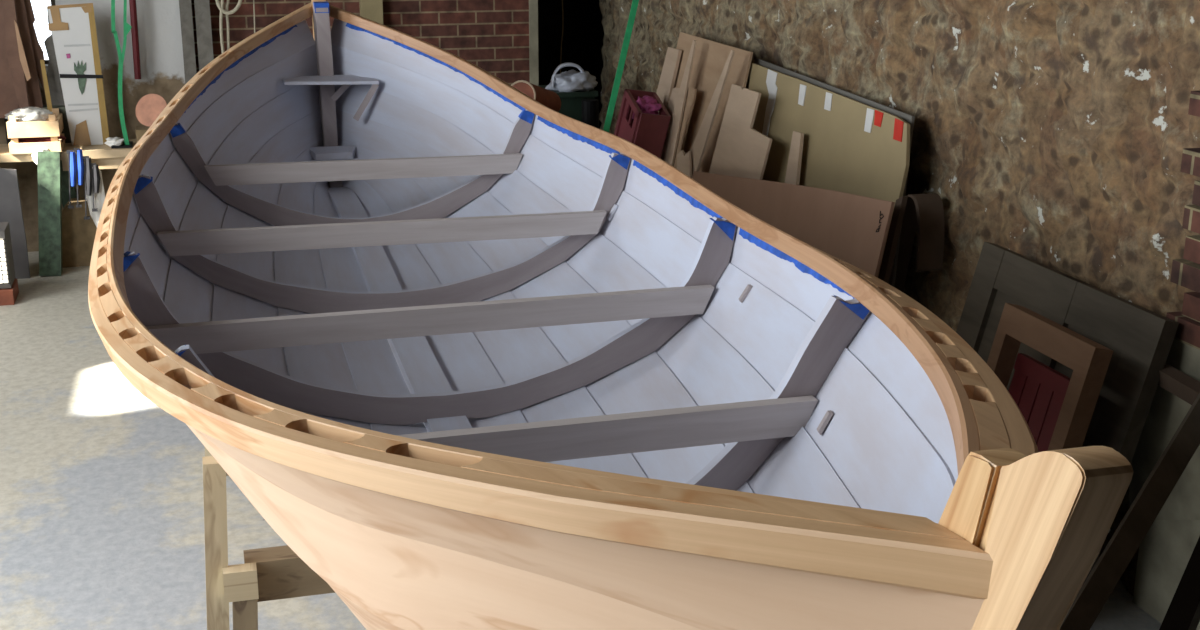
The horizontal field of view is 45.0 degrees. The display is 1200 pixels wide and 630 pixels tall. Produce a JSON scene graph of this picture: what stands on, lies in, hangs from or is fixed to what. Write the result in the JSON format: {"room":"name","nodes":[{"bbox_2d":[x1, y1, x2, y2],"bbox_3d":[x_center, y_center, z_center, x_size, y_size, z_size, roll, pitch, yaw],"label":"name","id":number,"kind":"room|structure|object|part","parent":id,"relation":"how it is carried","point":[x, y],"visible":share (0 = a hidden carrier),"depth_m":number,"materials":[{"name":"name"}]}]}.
{"room":"boat workshop","nodes":[
{"label":"boat workshop","id":0,"kind":"room"},
{"bbox_2d":[0,0,529,251],"bbox_3d":[-2.759,-2.458,8.330,4.800,4.150,0.300,-4,17,-15],"label":"wall","id":1,"kind":"structure","parent":0,"point":[492,35],"depth_m":8.57,"materials":[{"name":"red brick"}]},
{"bbox_2d":[45,0,54,63],"bbox_3d":[-3.232,-1.992,8.302,0.199,1.131,0.050,-4,17,-15],"label":"window","id":2,"kind":"structure","parent":1,"relation":"in","point":[52,1],"depth_m":8.36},
{"bbox_2d":[538,0,603,128],"bbox_3d":[-0.346,-2.949,10.027,1.200,4.150,1.800,-4,17,-15],"label":"doorway","id":3,"kind":"structure","parent":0,"point":[583,32],"depth_m":10.91,"materials":[{"name":"stone"}]},
{"bbox_2d":[529,0,538,85],"bbox_3d":[-0.454,-2.633,8.945,0.055,4.150,0.312,-4,17,-15],"label":"trim","id":4,"kind":"structure","parent":3,"relation":"attached to","point":[533,4],"depth_m":9.06,"materials":[{"name":"wood"}]},
{"bbox_2d":[0,251,1160,629],"bbox_3d":[-0.913,0.892,4.548,5.900,0.150,13.900,-4,17,-15],"label":"floor","id":5,"kind":"structure","parent":0,"point":[102,501],"depth_m":5.08,"materials":[{"name":"concrete"}]},
{"bbox_2d":[0,222,18,305],"bbox_3d":[-3.194,-0.263,7.522,0.263,0.387,0.250,-4,17,-15],"label":"heater","id":6,"kind":"object","parent":5,"relation":"on","point":[9,290],"visible":1,"depth_m":7.48,"materials":[{"name":"metal"}]},
{"bbox_2d":[0,238,9,284],"bbox_3d":[-3.166,-0.267,7.406,0.257,0.242,0.003,-4,17,-15],"label":"grille","id":7,"kind":"object","parent":6,"relation":"attached to","point":[4,266],"depth_m":7.45,"materials":[{"name":"metal"}]},
{"bbox_3d":[-3.201,-0.306,7.523,0.251,0.304,0.220,-4,17,-15],"label":"casing","id":8,"kind":"part","parent":6,"relation":"part of","materials":[{"name":"grey metal"}]},
{"bbox_2d":[0,168,29,278],"bbox_3d":[-3.322,-0.504,7.884,0.347,0.647,0.020,-4,17,-15],"label":"board","id":9,"kind":"object","parent":5,"relation":"on","point":[10,202],"visible":0.85,"depth_m":7.90,"materials":[{"name":"grey wood"}]},
{"bbox_2d":[0,139,136,275],"bbox_3d":[-2.940,-0.621,8.227,1.317,0.700,0.510,-4,17,-15],"label":"workbench","id":10,"kind":"object","parent":5,"relation":"on","point":[52,166],"visible":0.38,"depth_m":8.01,"materials":[{"name":"brown wood"}]},
{"bbox_2d":[4,118,10,144],"bbox_3d":[-3.344,-1.133,8.235,0.101,0.316,0.100,-4,17,-15],"label":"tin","id":11,"kind":"object","parent":10,"relation":"on","point":[5,119],"visible":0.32,"depth_m":8.23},
{"bbox_2d":[6,108,64,153],"bbox_3d":[-3.146,-1.029,8.074,0.267,0.206,0.300,-4,17,-15],"label":"wooden crate","id":12,"kind":"object","parent":10,"relation":"on","point":[18,125],"visible":0.99,"depth_m":7.95,"materials":[{"name":"brown wood"}]},
{"bbox_2d":[0,0,17,117],"bbox_3d":[-3.482,-1.573,8.010,0.415,0.973,0.078,-4,17,-15],"label":"board","id":13,"kind":"object","parent":12,"relation":"in","point":[8,99],"visible":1,"depth_m":8.11,"materials":[{"name":"wood"}]},
{"bbox_3d":[-3.211,-0.989,7.935,0.035,0.206,0.030,-4,17,-15],"label":"corner post","id":14,"kind":"part","parent":12,"relation":"part of","materials":[{"name":"brown wood"}]},
{"bbox_2d":[2,0,28,111],"bbox_3d":[-3.250,-1.594,8.011,0.084,0.932,0.085,-4,17,-15],"label":"board","id":15,"kind":"object","parent":12,"relation":"in","point":[9,10],"visible":1,"depth_m":8.03,"materials":[{"name":"brown wood"}]},
{"bbox_2d":[14,20,30,80],"bbox_3d":[-3.205,-1.466,8.028,0.072,0.334,0.033,4,17,12],"label":"board","id":16,"kind":"object","parent":15,"relation":"attached to","point":[23,60],"visible":1,"depth_m":8.03,"materials":[{"name":"brown wood"}]},
{"bbox_3d":[-3.276,-1.055,8.159,0.035,0.206,0.030,-4,17,-15],"label":"corner post","id":17,"kind":"part","parent":12,"relation":"part of","materials":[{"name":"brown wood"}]},
{"bbox_2d":[19,135,65,142],"bbox_3d":[-3.132,-0.975,8.088,0.280,0.083,0.231,-4,17,-15],"label":"cloth","id":18,"kind":"object","parent":12,"relation":"in","point":[31,139],"visible":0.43,"depth_m":8.01,"materials":[{"name":"red fabric"}]},
{"bbox_2d":[40,60,51,111],"bbox_3d":[-3.117,-1.290,8.152,0.042,0.291,0.027,-4,17,-15],"label":"board","id":19,"kind":"object","parent":12,"relation":"on","point":[44,74],"visible":1,"depth_m":8.15,"materials":[{"name":"yellow wood"}]},
{"bbox_3d":[-3.015,-1.004,7.988,0.035,0.206,0.030,-4,17,-15],"label":"corner post","id":20,"kind":"part","parent":12,"relation":"part of","materials":[{"name":"brown wood"}]},
{"bbox_3d":[-3.080,-1.070,8.212,0.035,0.206,0.030,-4,17,-15],"label":"corner post","id":21,"kind":"part","parent":12,"relation":"part of","materials":[{"name":"brown wood"}]},
{"bbox_2d":[32,146,48,163],"bbox_3d":[-3.078,-0.879,7.994,0.113,0.125,0.107,-4,17,-15],"label":"rag","id":22,"kind":"object","parent":10,"relation":"on","point":[34,155],"visible":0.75,"depth_m":7.96,"materials":[{"name":"white fabric"}]},
{"bbox_2d":[24,105,70,142],"bbox_3d":[-3.158,-1.093,8.295,0.240,0.208,0.120,-4,17,-15],"label":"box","id":23,"kind":"object","parent":10,"relation":"on","point":[44,110],"visible":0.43,"depth_m":8.24,"materials":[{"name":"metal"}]},
{"bbox_2d":[14,0,42,107],"bbox_3d":[-3.218,-1.613,8.112,0.104,0.946,0.086,-4,17,-15],"label":"board","id":24,"kind":"object","parent":23,"relation":"on","point":[33,87],"visible":0.64,"depth_m":8.14,"materials":[{"name":"brown wood"}]},
{"bbox_2d":[24,0,45,90],"bbox_3d":[-3.195,-1.679,8.153,0.085,0.838,0.070,-4,17,-15],"label":"board","id":25,"kind":"object","parent":23,"relation":"on","point":[38,52],"visible":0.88,"depth_m":8.18,"materials":[{"name":"wood"}]},
{"bbox_3d":[-3.157,-1.177,8.271,0.240,0.034,0.120,-4,17,-15],"label":"lid","id":26,"kind":"part","parent":23,"relation":"part of","materials":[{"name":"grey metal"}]},
{"bbox_2d":[44,10,64,105],"bbox_3d":[-3.119,-1.462,8.245,0.111,0.563,0.054,-4,17,-15],"label":"board","id":27,"kind":"object","parent":23,"relation":"on","point":[56,94],"visible":0.46,"depth_m":8.26,"materials":[{"name":"grey wood"}]},
{"bbox_3d":[-3.052,-0.564,8.032,0.168,0.700,0.179,-4,17,-15],"label":"leg","id":28,"kind":"part","parent":10,"relation":"part of","materials":[{"name":"green paint"}]},
{"bbox_3d":[-3.067,-0.644,8.394,0.208,0.647,0.070,-4,17,-15],"label":"leg","id":29,"kind":"part","parent":10,"relation":"part of","materials":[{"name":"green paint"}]},
{"bbox_2d":[66,150,76,208],"bbox_3d":[-2.922,-0.751,8.008,0.067,0.325,0.037,0,16,-1],"label":"clamp","id":30,"kind":"object","parent":10,"relation":"hanging from","point":[71,154],"visible":1,"depth_m":7.98,"materials":[{"name":"metal"}]},
{"bbox_2d":[47,3,108,145],"bbox_3d":[-2.938,-1.338,8.165,0.273,0.822,0.094,-4,17,-15],"label":"panel","id":31,"kind":"object","parent":10,"relation":"on","point":[72,27],"visible":0.93,"depth_m":8.14,"materials":[{"name":"white wood"}]},
{"bbox_2d":[74,61,86,93],"bbox_3d":[-2.923,-1.338,8.152,0.068,0.194,0.017,-4,17,-15],"label":"plant","id":32,"kind":"object","parent":31,"relation":"on","point":[80,67],"depth_m":8.15,"materials":[{"name":"green paint"}]},
{"bbox_2d":[73,148,83,207],"bbox_3d":[-2.883,-0.760,8.016,0.064,0.331,0.037,0,16,-1],"label":"clamp","id":33,"kind":"object","parent":10,"relation":"hanging from","point":[78,152],"visible":1,"depth_m":7.99,"materials":[{"name":"metal"}]},
{"bbox_2d":[83,156,92,219],"bbox_3d":[-2.847,-0.707,8.043,0.068,0.355,0.037,0,16,-1],"label":"clamp","id":34,"kind":"object","parent":10,"relation":"hanging from","point":[87,160],"visible":1,"depth_m":8.02,"materials":[{"name":"metal"}]},
{"bbox_2d":[86,169,105,226],"bbox_3d":[-2.821,-0.662,8.105,0.106,0.352,0.025,-4,17,-15],"label":"rag","id":35,"kind":"object","parent":10,"relation":"hanging from","point":[99,198],"visible":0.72,"depth_m":8.10,"materials":[{"name":"white fabric"}]},
{"bbox_2d":[91,163,100,211],"bbox_3d":[-2.807,-0.711,8.053,0.059,0.272,0.037,0,16,-1],"label":"clamp","id":36,"kind":"object","parent":10,"relation":"hanging from","point":[96,178],"visible":1,"depth_m":8.03,"materials":[{"name":"metal"}]},
{"bbox_2d":[111,141,132,148],"bbox_3d":[-2.710,-0.965,8.209,0.112,0.012,0.160,-4,17,-15],"label":"tray","id":37,"kind":"object","parent":10,"relation":"on","point":[123,145],"visible":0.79,"depth_m":8.14,"materials":[{"name":"black plastic"}]},
{"bbox_2d":[104,137,123,146],"bbox_3d":[-2.745,-0.979,8.196,0.118,0.053,0.182,-4,17,-15],"label":"rag","id":38,"kind":"object","parent":37,"relation":"on","point":[116,141],"visible":1,"depth_m":8.14,"materials":[{"name":"white fabric"}]},
{"bbox_2d":[136,125,148,141],"bbox_3d":[-2.532,-1.019,8.239,0.200,0.099,0.170,-4,17,-15],"label":"storage box","id":39,"kind":"object","parent":10,"relation":"on","point":[140,130],"visible":0.21,"depth_m":8.14,"materials":[{"name":"brown cardboard"}]},
{"bbox_2d":[136,94,166,126],"bbox_3d":[-2.530,-1.157,8.169,0.190,0.176,0.078,2,16,6],"label":"dish","id":40,"kind":"object","parent":39,"relation":"on","point":[149,107],"visible":0.79,"depth_m":8.17,"materials":[{"name":"ceramic"}]},
{"bbox_2d":[62,198,96,267],"bbox_3d":[-2.917,-0.478,8.291,0.384,0.370,0.140,-4,17,-15],"label":"board","id":41,"kind":"object","parent":5,"relation":"on","point":[78,234],"visible":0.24,"depth_m":8.21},
{"bbox_2d":[179,0,196,83],"bbox_3d":[-2.401,-2.420,8.201,0.072,4.150,0.092,-4,17,-15],"label":"wooden post","id":42,"kind":"object","parent":5,"relation":"on","point":[185,7],"visible":0.29,"depth_m":8.40,"materials":[{"name":"grey wood"}]},
{"bbox_2d":[194,0,213,70],"bbox_3d":[-2.309,-2.425,8.221,0.089,4.150,0.122,-4,17,-15],"label":"wooden post","id":43,"kind":"object","parent":5,"relation":"on","point":[202,7],"visible":0.2,"depth_m":8.39,"materials":[{"name":"grey wood"}]},
{"bbox_2d":[205,447,228,475],"bbox_3d":[-0.831,0.154,5.382,1.290,0.803,0.120,-4,17,-15],"label":"trestle","id":44,"kind":"object","parent":5,"relation":"on","point":[207,453],"visible":0.02,"depth_m":5.28,"materials":[{"name":"beige wood"}]},
{"bbox_3d":[-1.408,0.199,5.223,0.090,0.803,0.060,-4,17,-15],"label":"post","id":45,"kind":"part","parent":44,"relation":"part of","materials":[{"name":"beige wood"}]},
{"bbox_2d":[88,0,1132,629],"bbox_3d":[-0.489,-0.203,4.013,1.706,1.118,6.208,-4,17,-15],"label":"rowing boat","id":46,"kind":"object","parent":44,"relation":"on","point":[480,356],"visible":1,"depth_m":3.30,"materials":[{"name":"brown wood"}]},
{"bbox_3d":[-1.221,-0.909,6.528,0.060,1.005,0.600,-4,17,-15],"label":"stem","id":47,"kind":"part","parent":46,"relation":"part of","materials":[{"name":"brown wood"}]},
{"bbox_2d":[283,74,378,84],"bbox_3d":[-1.198,-1.042,6.414,0.405,0.024,0.230,-4,17,-15],"label":"shelf","id":48,"kind":"object","parent":46,"relation":"attached to","point":[288,79],"depth_m":6.37,"materials":[{"name":"grey wood"}]},
{"bbox_3d":[-0.913,-0.526,5.492,1.374,0.468,0.026,-4,17,-15],"label":"frame","id":49,"kind":"part","parent":46,"relation":"part of","materials":[{"name":"grey wood"}]},
{"bbox_3d":[-0.663,-0.240,4.645,1.584,0.504,0.026,-4,17,-15],"label":"frame","id":50,"kind":"part","parent":46,"relation":"part of","materials":[{"name":"grey wood"}]},
{"bbox_3d":[-0.411,0.035,3.790,1.620,0.508,0.026,-4,17,-15],"label":"frame","id":51,"kind":"part","parent":46,"relation":"part of","materials":[{"name":"grey wood"}]},
{"bbox_3d":[-0.133,0.293,2.829,1.434,0.589,0.026,-4,17,-15],"label":"frame","id":52,"kind":"part","parent":46,"relation":"part of","materials":[{"name":"grey wood"}]},
{"bbox_3d":[0.244,0.526,1.496,0.040,1.101,0.767,-4,17,-15],"label":"stem","id":53,"kind":"part","parent":46,"relation":"part of","materials":[{"name":"brown wood"}]},
{"bbox_2d":[202,456,334,629],"bbox_3d":[-0.292,0.681,3.529,1.330,0.834,0.120,-4,17,-15],"label":"trestle","id":54,"kind":"object","parent":5,"relation":"on","point":[269,573],"visible":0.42,"depth_m":3.32,"materials":[{"name":"brown wood"}]},
{"bbox_3d":[-0.888,0.728,3.366,0.090,0.833,0.060,-4,17,-15],"label":"post","id":55,"kind":"part","parent":54,"relation":"part of","materials":[{"name":"brown wood"}]},
{"bbox_3d":[-0.832,0.886,3.404,0.080,0.509,0.060,-4,17,-15],"label":"leg","id":56,"kind":"part","parent":54,"relation":"part of","materials":[{"name":"brown wood"}]},
{"bbox_2d":[359,0,382,23],"bbox_3d":[-1.371,-2.502,8.489,0.130,4.150,0.092,-4,17,-15],"label":"wooden post","id":57,"kind":"object","parent":5,"relation":"on","point":[372,10],"visible":0.07,"depth_m":8.64,"materials":[{"name":"beige wood"}]},
{"bbox_2d":[538,85,597,121],"bbox_3d":[-0.196,-0.928,8.872,0.280,0.920,0.370,-4,17,-15],"label":"storage bin","id":58,"kind":"object","parent":5,"relation":"on","point":[571,103],"visible":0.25,"depth_m":8.62,"materials":[{"name":"green plastic"}]},
{"bbox_2d":[545,62,597,91],"bbox_3d":[-0.168,-1.407,8.680,0.292,0.219,0.320,-12,20,-37],"label":"bag","id":59,"kind":"object","parent":58,"relation":"on","point":[572,80],"visible":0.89,"depth_m":8.60,"materials":[{"name":"white plastic"}]},
{"bbox_3d":[-0.192,-1.430,8.628,0.197,0.145,0.050,-4,17,-15],"label":"handle","id":60,"kind":"part","parent":59,"relation":"part of","materials":[{"name":"white plastic"}]},
{"bbox_2d":[581,99,598,128],"bbox_3d":[-0.054,-0.839,8.631,0.112,0.886,0.099,-4,17,-15],"label":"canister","id":61,"kind":"object","parent":5,"relation":"on","point":[590,107],"visible":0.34,"depth_m":8.49,"materials":[{"name":"black plastic"}]},
{"bbox_2d":[614,89,670,158],"bbox_3d":[0.212,-0.962,7.678,0.296,0.446,0.401,-4,17,-15],"label":"plastic crate","id":62,"kind":"object","parent":5,"relation":"on","point":[647,131],"visible":0.67,"depth_m":7.55,"materials":[{"name":"red plastic"}]},
{"bbox_2d":[632,95,661,118],"bbox_3d":[0.237,-1.084,7.658,0.151,0.151,0.171,-4,17,-15],"label":"cloth","id":63,"kind":"object","parent":62,"relation":"in","point":[647,104],"visible":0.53,"depth_m":7.60,"materials":[{"name":"fabric"}]},
{"bbox_2d":[657,47,681,111],"bbox_3d":[0.243,-0.873,8.094,0.157,1.251,0.581,-15,22,-41],"label":"board","id":64,"kind":"object","parent":5,"relation":"on","point":[672,59],"visible":0.36,"depth_m":7.83,"materials":[{"name":"brown wood"}]},
{"bbox_2d":[664,88,679,143],"bbox_3d":[0.250,-0.733,7.918,0.148,1.078,0.622,-11,20,-34],"label":"board","id":65,"kind":"object","parent":5,"relation":"on","point":[670,108],"visible":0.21,"depth_m":7.69,"materials":[{"name":"brown wood"}]},
{"bbox_2d":[661,40,696,165],"bbox_3d":[0.273,-0.794,7.669,0.158,1.335,0.517,-13,21,-38],"label":"board","id":66,"kind":"object","parent":5,"relation":"on","point":[670,146],"visible":0.36,"depth_m":7.50,"materials":[{"name":"brown wood"}]},
{"bbox_2d":[677,150,691,177],"bbox_3d":[0.421,-0.690,7.205,0.049,0.261,0.286,-4,17,-15],"label":"board","id":67,"kind":"object","parent":5,"relation":"on","point":[684,162],"visible":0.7,"depth_m":7.20,"materials":[{"name":"brown wood"}]},
{"bbox_2d":[673,88,696,168],"bbox_3d":[0.379,-0.657,7.621,0.351,1.100,0.124,12,20,36],"label":"board","id":68,"kind":"object","parent":5,"relation":"on","point":[691,93],"visible":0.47,"depth_m":7.43,"materials":[{"name":"brown wood"}]},
{"bbox_2d":[691,50,734,175],"bbox_3d":[0.378,-0.687,7.280,0.095,1.348,0.871,-9,19,-28],"label":"board","id":69,"kind":"object","parent":5,"relation":"on","point":[699,145],"visible":0.36,"depth_m":6.99,"materials":[{"name":"brown wood"}]},
{"bbox_2d":[674,32,752,172],"bbox_3d":[0.443,-0.774,7.606,0.212,1.333,1.324,-4,17,-15],"label":"board","id":70,"kind":"object","parent":5,"relation":"on","point":[710,57],"visible":0.36,"depth_m":7.33,"materials":[{"name":"brown wood"}]},
{"bbox_2d":[692,171,894,276],"bbox_3d":[0.646,-0.219,6.279,0.164,1.014,2.314,-4,17,-15],"label":"board","id":71,"kind":"object","parent":5,"relation":"on","point":[853,229],"visible":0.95,"depth_m":5.63,"materials":[{"name":"brown wood"}]},
{"bbox_2d":[785,131,803,184],"bbox_3d":[0.804,-0.240,6.250,0.175,1.072,0.298,-4,17,-15],"label":"board","id":72,"kind":"object","parent":5,"relation":"on","point":[796,148],"visible":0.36,"depth_m":6.22,"materials":[{"name":"brown wood"}]},
{"bbox_2d":[749,58,914,286],"bbox_3d":[0.858,-0.352,6.266,0.205,1.279,1.657,-4,17,-15],"label":"board","id":73,"kind":"object","parent":5,"relation":"on","point":[850,146],"visible":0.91,"depth_m":6.00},
{"bbox_2d":[709,84,771,179],"bbox_3d":[0.621,-0.675,6.680,0.122,0.734,0.714,-4,17,-15],"label":"board","id":74,"kind":"object","parent":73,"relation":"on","point":[742,151],"visible":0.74,"depth_m":6.62,"materials":[{"name":"brown wood"}]},
{"bbox_2d":[895,193,944,291],"bbox_3d":[1.187,-0.236,5.473,0.144,0.452,0.279,-4,17,-15],"label":"curved offcut","id":75,"kind":"object","parent":73,"relation":"attached to","point":[923,212],"visible":0.77,"depth_m":5.36,"materials":[{"name":"brown wood"}]},
{"bbox_2d":[878,196,907,282],"bbox_3d":[1.014,0.046,5.388,0.194,1.009,0.059,1,16,2],"label":"board","id":76,"kind":"object","parent":5,"relation":"on","point":[900,204],"visible":0.36,"depth_m":5.28,"materials":[{"name":"brown wood"}]},
{"bbox_2d":[987,303,1112,450],"bbox_3d":[1.213,0.454,4.270,0.275,0.881,0.466,-4,17,-15],"label":"wooden frame","id":77,"kind":"object","parent":5,"relation":"on","point":[1089,360],"visible":0.49,"depth_m":4.05,"materials":[{"name":"brown wood"}]},
{"bbox_2d":[1008,353,1070,451],"bbox_3d":[1.243,0.522,4.304,0.203,0.737,0.356,-4,17,-15],"label":"panel","id":78,"kind":"object","parent":77,"relation":"attached to","point":[1039,391],"visible":0.32,"depth_m":4.26,"materials":[{"name":"paint"}]},
{"bbox_3d":[1.308,0.071,4.186,0.079,0.097,0.466,-4,17,-15],"label":"head rail","id":79,"kind":"part","parent":77,"relation":"part of","materials":[{"name":"brown wood"}]},
{"bbox_2d":[956,241,1178,583],"bbox_3d":[1.338,0.339,4.558,0.286,0.936,0.974,-4,17,-15],"label":"door","id":80,"kind":"structure","parent":5,"relation":"on","point":[1140,339],"depth_m":4.29,"materials":[{"name":"wood"}]},
{"bbox_3d":[1.336,0.091,4.710,0.091,0.294,0.307,-4,17,-15],"label":"panel","id":81,"kind":"part","parent":80,"relation":"part of","materials":[{"name":"brown wood"}]},
{"bbox_3d":[1.440,-0.052,4.473,0.076,0.137,0.714,-4,17,-15],"label":"rail","id":82,"kind":"part","parent":80,"relation":"part of","materials":[{"name":"grey wood"}]},
{"bbox_3d":[1.340,0.337,4.558,0.071,0.118,0.714,-4,17,-15],"label":"rail","id":83,"kind":"part","parent":80,"relation":"part of","materials":[{"name":"grey wood"}]},
{"bbox_3d":[1.448,0.204,4.325,0.091,0.294,0.307,-4,17,-15],"label":"panel","id":84,"kind":"part","parent":80,"relation":"part of","materials":[{"name":"brown wood"}]},
{"bbox_2d":[1158,364,1199,404],"bbox_3d":[1.593,0.219,3.823,0.050,0.104,0.536,0,16,-1],"label":"plank timber","id":85,"kind":"object","parent":80,"relation":"attached to","point":[1185,387],"visible":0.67,"depth_m":3.94,"materials":[{"name":"brown wood"}]},
{"bbox_2d":[1060,393,1199,629],"bbox_3d":[0.947,0.745,3.052,0.122,1.071,1.679,15,22,42],"label":"plank timber","id":86,"kind":"object","parent":5,"relation":"on","point":[1118,553],"visible":1,"depth_m":3.16,"materials":[{"name":"brown wood"}]},
{"bbox_2d":[1159,536,1199,629],"bbox_3d":[0.859,0.973,2.583,0.058,0.845,2.260,11,20,33],"label":"plank timber","id":87,"kind":"object","parent":5,"relation":"on","point":[1183,612],"visible":1,"depth_m":2.99,"materials":[{"name":"brown wood"}]},
{"bbox_3d":[-0.380,-0.677,8.194,0.309,0.817,0.500,-4,17,-15],"label":"wooden box","id":88,"kind":"object","parent":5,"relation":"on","visible":0},
{"bbox_2d":[511,80,560,111],"bbox_3d":[-0.354,-1.198,8.040,0.178,0.250,0.420,7,18,23],"label":"clay pot","id":89,"kind":"object","parent":88,"relation":"on","point":[550,99],"visible":0.44,"depth_m":7.93,"materials":[{"name":"ceramic"}]},
{"bbox_2d":[599,0,1199,595],"bbox_3d":[1.316,-1.618,5.491,0.347,4.150,8.800,-4,17,-15],"label":"wall","id":90,"kind":"structure","parent":0,"point":[1054,134],"depth_m":4.92,"materials":[{"name":"stone"}]},
{"bbox_2d":[1129,385,1199,519],"bbox_3d":[1.653,0.442,4.091,0.026,0.467,0.501,-4,17,-15],"label":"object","id":91,"kind":"structure","parent":90,"relation":"attached to","point":[1167,411],"depth_m":4.14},
{"bbox_2d":[1133,339,1199,629],"bbox_3d":[1.794,0.557,3.925,0.160,0.855,0.770,-4,17,-15],"label":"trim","id":92,"kind":"structure","parent":90,"relation":"attached to","point":[1165,552],"depth_m":4.21,"materials":[{"name":"grey wood"}]},
{"bbox_2d":[1166,91,1199,349],"bbox_3d":[1.788,-1.418,3.341,0.183,3.262,0.764,-4,17,-15],"label":"trim","id":93,"kind":"structure","parent":90,"relation":"attached to","point":[1185,272],"depth_m":3.98,"materials":[{"name":"red brick"}]},
{"bbox_3d":[-0.904,-3.235,3.341,5.900,0.150,13.900,-4,17,-15],"label":"ceiling","id":94,"kind":"structure","parent":0,"visible":0},
{"bbox_2d":[111,0,131,144],"bbox_3d":[-2.610,-2.621,7.707,0.176,3.487,0.016,-4,17,-15],"label":"strap","id":95,"kind":"object","parent":94,"relation":"hanging from","point":[127,27],"visible":1,"depth_m":8.04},
{"bbox_2d":[129,0,140,78],"bbox_3d":[-2.658,-2.883,7.986,0.093,3.142,0.038,-4,17,-15],"label":"pipe","id":96,"kind":"object","parent":94,"relation":"attached to","point":[132,3],"visible":1,"depth_m":8.34,"materials":[{"name":"metal"}]},
{"bbox_2d":[215,0,241,52],"bbox_3d":[-2.132,-2.900,8.014,0.162,3.123,0.039,-4,17,-15],"label":"rope","id":97,"kind":"object","parent":94,"relation":"hanging from","point":[220,6],"visible":0.88,"depth_m":8.34,"materials":[{"name":"beige fabric"}]},
{"bbox_2d":[253,0,255,32],"bbox_3d":[-2.004,-2.974,8.075,0.038,3.014,0.008,-4,17,-15],"label":"string","id":98,"kind":"object","parent":94,"relation":"hanging from","point":[253,0],"visible":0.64,"depth_m":8.42,"materials":[{"name":"beige fabric"}]},
{"bbox_2d":[603,0,638,132],"bbox_3d":[0.177,-2.085,5.256,0.127,3.128,0.678,8,18,24],"label":"strap","id":99,"kind":"object","parent":94,"relation":"hanging from","point":[634,5],"visible":0.64,"depth_m":5.38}
]}

